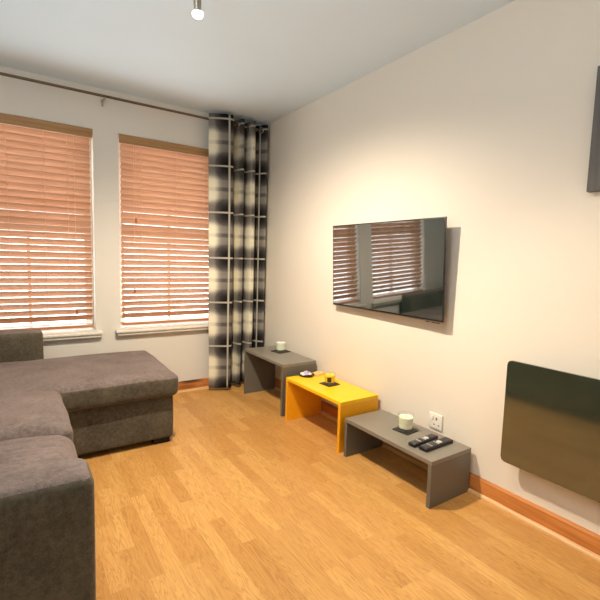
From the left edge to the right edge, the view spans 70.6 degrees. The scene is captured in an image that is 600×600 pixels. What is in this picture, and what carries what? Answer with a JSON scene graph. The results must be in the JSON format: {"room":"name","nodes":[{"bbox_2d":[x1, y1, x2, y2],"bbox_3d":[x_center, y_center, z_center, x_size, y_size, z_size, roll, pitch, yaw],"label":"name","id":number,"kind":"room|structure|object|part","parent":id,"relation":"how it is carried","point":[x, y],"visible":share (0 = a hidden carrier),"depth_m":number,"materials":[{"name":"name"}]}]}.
{"room":"living room","nodes":[
{"label":"living room","id":0,"kind":"room"},
{"bbox_2d":[0,66,259,381],"bbox_3d":[-1.580,-0.356,3.351,2.800,2.460,0.220,-2,7,-34],"label":"wall","id":1,"kind":"structure","parent":0,"point":[185,353],"depth_m":3.27,"materials":[{"name":"paint"}]},
{"bbox_2d":[0,123,102,340],"bbox_3d":[-1.941,-0.486,3.026,0.928,1.560,0.232,-2,7,-34],"label":"window","id":2,"kind":"structure","parent":1,"relation":"in","point":[90,332],"depth_m":3.22,"materials":[{"name":"white"}]},
{"bbox_2d":[0,113,93,330],"bbox_3d":[-1.923,-0.517,2.997,0.836,1.485,0.078,-2,7,-34],"label":"blind","id":3,"kind":"object","parent":2,"relation":"attached to","point":[45,172],"visible":1,"depth_m":3.05,"materials":[{"name":"brown wood"}]},
{"bbox_3d":[-2.025,-0.499,2.945,0.002,1.417,0.054,-2,7,-34],"label":"ladder cord","id":4,"kind":"part","parent":3,"relation":"part of","materials":[{"name":"fabric"}]},
{"bbox_3d":[-1.842,-0.505,3.067,0.002,1.417,0.054,-2,7,-34],"label":"ladder cord","id":5,"kind":"part","parent":3,"relation":"part of","materials":[{"name":"fabric"}]},
{"bbox_3d":[-1.950,0.209,3.077,0.812,0.022,0.054,-2,7,-34],"label":"rail","id":6,"kind":"part","parent":3,"relation":"part of","materials":[{"name":"brown wood"}]},
{"bbox_3d":[-1.721,-0.510,3.148,0.002,1.417,0.054,-2,7,-34],"label":"ladder cord","id":7,"kind":"part","parent":3,"relation":"part of","materials":[{"name":"fabric"}]},
{"bbox_3d":[-1.661,-0.564,3.132,0.003,1.292,0.002,-2,7,-34],"label":"pull cord","id":8,"kind":"part","parent":3,"relation":"part of","materials":[{"name":"fabric"}]},
{"bbox_3d":[-1.946,0.271,3.074,0.928,0.044,0.174,-2,7,-34],"label":"sill","id":9,"kind":"part","parent":2,"relation":"part of","materials":[{"name":"white paint"}]},
{"bbox_2d":[0,72,261,130],"bbox_3d":[-1.444,-1.470,3.118,2.719,0.064,0.104,-2,7,-34],"label":"pole","id":10,"kind":"object","parent":1,"relation":"attached to","point":[1,73],"visible":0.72,"depth_m":3.09,"materials":[{"name":"metal"}]},
{"bbox_2d":[209,113,268,388],"bbox_3d":[-0.547,-0.387,3.775,0.572,2.352,0.152,-2,7,-34],"label":"curtain","id":11,"kind":"object","parent":10,"relation":"hanging from","point":[238,155],"visible":0.94,"depth_m":3.73,"materials":[{"name":"fabric"}]},
{"bbox_2d":[115,137,208,335],"bbox_3d":[-1.086,-0.516,3.596,0.936,1.560,0.232,-2,7,-34],"label":"window","id":12,"kind":"structure","parent":1,"relation":"in","point":[199,325],"depth_m":3.53,"materials":[{"name":"white"}]},
{"bbox_3d":[-1.091,0.241,3.644,0.936,0.044,0.174,-2,7,-34],"label":"sill","id":13,"kind":"part","parent":12,"relation":"part of","materials":[{"name":"white paint"}]},
{"bbox_2d":[119,134,208,324],"bbox_3d":[-1.068,-0.548,3.567,0.844,1.485,0.078,-2,7,-34],"label":"blind","id":14,"kind":"object","parent":12,"relation":"attached to","point":[154,181],"visible":0.89,"depth_m":3.53,"materials":[{"name":"brown wood"}]},
{"bbox_3d":[-1.313,-0.654,3.356,0.003,1.137,0.002,-2,7,-34],"label":"pull cord","id":15,"kind":"part","parent":14,"relation":"part of","materials":[{"name":"fabric"}]},
{"bbox_3d":[-1.289,-0.525,3.436,0.002,1.417,0.054,-2,7,-34],"label":"ladder cord","id":16,"kind":"part","parent":14,"relation":"part of","materials":[{"name":"fabric"}]},
{"bbox_3d":[-1.095,0.179,3.647,0.820,0.022,0.054,-2,7,-34],"label":"rail","id":17,"kind":"part","parent":14,"relation":"part of","materials":[{"name":"brown wood"}]},
{"bbox_3d":[-0.856,-0.540,3.725,0.002,1.417,0.054,-2,7,-34],"label":"ladder cord","id":18,"kind":"part","parent":14,"relation":"part of","materials":[{"name":"fabric"}]},
{"bbox_2d":[178,378,208,390],"bbox_3d":[-1.554,0.775,3.354,2.782,0.090,0.018,-2,7,-34],"label":"baseboard","id":19,"kind":"structure","parent":1,"relation":"attached to","point":[203,382],"depth_m":3.75,"materials":[{"name":"brown wood"}]},
{"bbox_2d":[177,382,241,392],"bbox_3d":[-1.545,0.813,3.344,2.782,0.017,0.017,-2,7,-34],"label":"trim","id":20,"kind":"structure","parent":1,"relation":"attached to","point":[206,387],"depth_m":3.75,"materials":[{"name":"brown wood"}]},
{"bbox_2d":[0,0,514,124],"bbox_3d":[-0.241,-1.397,1.287,3.000,0.080,4.920,-2,7,-34],"label":"ceiling","id":21,"kind":"structure","parent":0,"point":[262,62],"depth_m":2.43,"materials":[{"name":"paint"}]},
{"bbox_2d":[192,0,202,19],"bbox_3d":[-0.441,-1.318,1.811,0.090,0.186,0.109,-2,7,-34],"label":"ceiling spotlight","id":22,"kind":"object","parent":21,"relation":"attached to","point":[197,13],"visible":1,"depth_m":1.83,"materials":[{"name":"glass"}]},
{"bbox_3d":[-0.447,-1.248,1.852,0.048,0.038,0.048,-2,7,-34],"label":"bulb","id":23,"kind":"part","parent":22,"relation":"part of","materials":[{"name":"white glass"}]},
{"bbox_2d":[75,383,599,599],"bbox_3d":[-0.249,1.072,1.432,2.800,0.060,4.700,-2,7,-34],"label":"floor","id":24,"kind":"structure","parent":0,"point":[242,500],"depth_m":1.88,"materials":[{"name":"brown wood"}]},
{"bbox_2d":[0,329,177,599],"bbox_3d":[-1.302,0.497,1.978,1.659,0.920,2.384,-2,7,-34],"label":"sofa","id":25,"kind":"object","parent":24,"relation":"on","point":[53,411],"visible":1,"depth_m":1.75,"materials":[{"name":"grey fabric"}]},
{"bbox_3d":[-2.180,0.516,2.733,0.908,0.603,0.165,-2,7,-34],"label":"armrest","id":26,"kind":"part","parent":25,"relation":"part of","materials":[{"name":"grey fabric"}]},
{"bbox_2d":[0,390,73,444],"bbox_3d":[-1.434,0.565,1.833,0.759,0.168,0.613,-2,7,-34],"label":"seat cushion","id":27,"kind":"object","parent":25,"relation":"on","point":[26,413],"depth_m":1.85,"materials":[{"name":"grey fabric"}]},
{"bbox_2d":[0,435,75,472],"bbox_3d":[-1.084,0.625,1.305,0.750,0.182,0.666,-2,7,-34],"label":"seat cushion","id":28,"kind":"object","parent":25,"relation":"on","point":[23,451],"depth_m":1.51,"materials":[{"name":"grey fabric"}]},
{"bbox_3d":[-0.947,0.734,0.907,0.920,0.585,0.156,-2,7,-34],"label":"armrest","id":29,"kind":"part","parent":25,"relation":"part of","materials":[{"name":"grey fabric"}]},
{"bbox_2d":[0,350,177,410],"bbox_3d":[-1.549,0.501,2.582,1.400,0.170,0.809,-2,7,-34],"label":"cushion","id":30,"kind":"object","parent":25,"relation":"on","point":[92,382],"depth_m":2.52,"materials":[{"name":"grey fabric"}]},
{"bbox_3d":[-0.888,0.878,2.699,0.100,0.048,0.060,-2,7,-34],"label":"leg","id":31,"kind":"part","parent":25,"relation":"part of","materials":[{"name":"black plastic"}]},
{"bbox_2d":[244,346,315,416],"bbox_3d":[-0.183,0.645,3.513,0.304,0.397,0.640,-2,7,-34],"label":"table","id":32,"kind":"object","parent":24,"relation":"on","point":[259,362],"visible":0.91,"depth_m":3.62,"materials":[{"name":"grey paint"}]},
{"bbox_3d":[-0.355,0.626,3.769,0.304,0.375,0.022,-2,7,-34],"label":"panel","id":33,"kind":"part","parent":32,"relation":"part of","materials":[{"name":"grey paint"}]},
{"bbox_2d":[271,350,290,353],"bbox_3d":[-0.165,0.435,3.599,0.124,0.005,0.124,-3,7,-42],"label":"coaster","id":34,"kind":"object","parent":32,"relation":"on","point":[275,351],"visible":0.77,"depth_m":3.58,"materials":[{"name":"black stone"}]},
{"bbox_2d":[276,341,285,349],"bbox_3d":[-0.163,0.391,3.595,0.092,0.083,0.092,-2,7,-34],"label":"jar candle","id":35,"kind":"object","parent":34,"relation":"on","point":[280,345],"visible":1,"depth_m":3.56,"materials":[{"name":"white wax"}]},
{"bbox_3d":[-0.012,0.685,3.258,0.304,0.375,0.022,-2,7,-34],"label":"panel","id":36,"kind":"part","parent":32,"relation":"part of","materials":[{"name":"grey paint"}]},
{"bbox_2d":[285,374,377,452],"bbox_3d":[0.199,0.749,2.936,0.315,0.321,0.628,-2,7,-34],"label":"table","id":37,"kind":"object","parent":24,"relation":"on","point":[304,395],"visible":0.77,"depth_m":2.87,"materials":[{"name":"yellow paint"}]},
{"bbox_3d":[0.030,0.731,3.187,0.315,0.299,0.022,-2,7,-34],"label":"panel","id":38,"kind":"part","parent":37,"relation":"part of","materials":[{"name":"yellow paint"}]},
{"bbox_2d":[311,371,324,375],"bbox_3d":[0.136,0.554,3.197,0.070,0.012,0.100,6,7,39],"label":"folded napkin","id":39,"kind":"object","parent":37,"relation":"on","point":[317,373],"visible":0.8,"depth_m":3.18,"materials":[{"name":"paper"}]},
{"bbox_2d":[319,382,339,386],"bbox_3d":[0.206,0.584,2.952,0.104,0.005,0.104,-3,7,-39],"label":"coaster","id":40,"kind":"object","parent":37,"relation":"on","point":[322,383],"visible":0.8,"depth_m":2.93,"materials":[{"name":"black stone"}]},
{"bbox_2d":[325,373,334,382],"bbox_3d":[0.208,0.545,2.948,0.084,0.073,0.084,-2,7,-34],"label":"jar candle","id":41,"kind":"object","parent":40,"relation":"on","point":[329,377],"visible":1,"depth_m":2.92,"materials":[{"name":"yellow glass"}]},
{"bbox_3d":[0.366,0.789,2.686,0.315,0.299,0.022,-2,7,-34],"label":"panel","id":42,"kind":"part","parent":37,"relation":"part of","materials":[{"name":"yellow paint"}]},
{"bbox_2d":[344,409,470,508],"bbox_3d":[0.575,0.855,2.382,0.309,0.237,0.646,-2,7,-34],"label":"table","id":43,"kind":"object","parent":24,"relation":"on","point":[448,465],"visible":1,"depth_m":2.19,"materials":[{"name":"grey paint"}]},
{"bbox_3d":[0.402,0.836,2.641,0.309,0.215,0.022,-2,7,-34],"label":"panel","id":44,"kind":"part","parent":43,"relation":"part of","materials":[{"name":"grey paint"}]},
{"bbox_2d":[392,426,417,434],"bbox_3d":[0.595,0.733,2.393,0.104,0.005,0.104,-3,7,-41],"label":"coaster","id":45,"kind":"object","parent":43,"relation":"on","point":[406,432],"visible":0.75,"depth_m":2.38,"materials":[{"name":"black stone"}]},
{"bbox_2d":[399,414,412,429],"bbox_3d":[0.596,0.685,2.388,0.090,0.091,0.090,-2,7,-34],"label":"jar candle","id":46,"kind":"object","parent":45,"relation":"on","point":[405,420],"visible":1,"depth_m":2.36,"materials":[{"name":"white wax"}]},
{"bbox_2d":[408,433,437,447],"bbox_3d":[0.653,0.741,2.242,0.205,0.020,0.044,-3,7,-38],"label":"remote control","id":47,"kind":"object","parent":43,"relation":"on","point":[415,443],"visible":0.99,"depth_m":2.23,"materials":[{"name":"black plastic"}]},
{"bbox_2d":[419,437,452,451],"bbox_3d":[0.707,0.747,2.198,0.220,0.020,0.052,-2,7,-35],"label":"remote control","id":48,"kind":"object","parent":43,"relation":"on","point":[438,443],"visible":1,"depth_m":2.18,"materials":[{"name":"black plastic"}]},
{"bbox_3d":[0.748,0.895,2.126,0.309,0.215,0.022,-2,7,-34],"label":"panel","id":49,"kind":"part","parent":43,"relation":"part of","materials":[{"name":"grey paint"}]},
{"bbox_2d":[263,0,599,534],"bbox_3d":[0.929,-0.176,2.213,0.100,2.460,4.920,-2,7,-34],"label":"wall","id":50,"kind":"structure","parent":0,"point":[485,126],"depth_m":2.19,"materials":[{"name":"white paint"}]},
{"bbox_2d":[333,216,446,323],"bbox_3d":[0.518,-0.199,2.660,0.086,0.572,0.976,-2,7,-34],"label":"television","id":51,"kind":"object","parent":50,"relation":"attached to","point":[397,268],"visible":1,"depth_m":2.55,"materials":[{"name":"black glass"}]},
{"bbox_3d":[0.507,0.078,2.684,0.010,0.006,0.976,-2,7,-33],"label":"bezel trim","id":52,"kind":"part","parent":51,"relation":"part of","materials":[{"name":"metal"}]},
{"bbox_2d":[429,411,442,430],"bbox_3d":[0.767,0.686,2.399,0.014,0.088,0.090,-2,7,-34],"label":"wall socket","id":53,"kind":"object","parent":50,"relation":"attached to","point":[435,420],"visible":1,"depth_m":2.39,"materials":[{"name":"white plastic"}]},
{"bbox_2d":[274,387,599,561],"bbox_3d":[0.903,0.995,2.175,0.017,0.017,4.665,-2,7,-34],"label":"trim","id":54,"kind":"structure","parent":50,"relation":"attached to","point":[549,532],"depth_m":2.01,"materials":[{"name":"brown wood"}]},
{"bbox_2d":[275,378,599,554],"bbox_3d":[0.909,0.956,2.196,0.018,0.090,4.700,-2,7,-34],"label":"baseboard","id":55,"kind":"structure","parent":50,"relation":"attached to","point":[572,531],"depth_m":1.96,"materials":[{"name":"brown wood"}]},
{"bbox_2d":[500,361,599,502],"bbox_3d":[1.237,0.558,1.625,0.082,0.482,0.908,-2,7,-34],"label":"heater","id":56,"kind":"object","parent":50,"relation":"attached to","point":[551,428],"visible":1,"depth_m":1.79,"materials":[{"name":"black glass"}]},
{"bbox_2d":[586,66,599,192],"bbox_3d":[1.341,-0.651,1.452,0.030,0.486,0.596,-2,7,-34],"label":"picture","id":57,"kind":"object","parent":50,"relation":"attached to","point":[593,181],"visible":1,"depth_m":1.68,"materials":[{"name":"grey fabric"}]}
]}

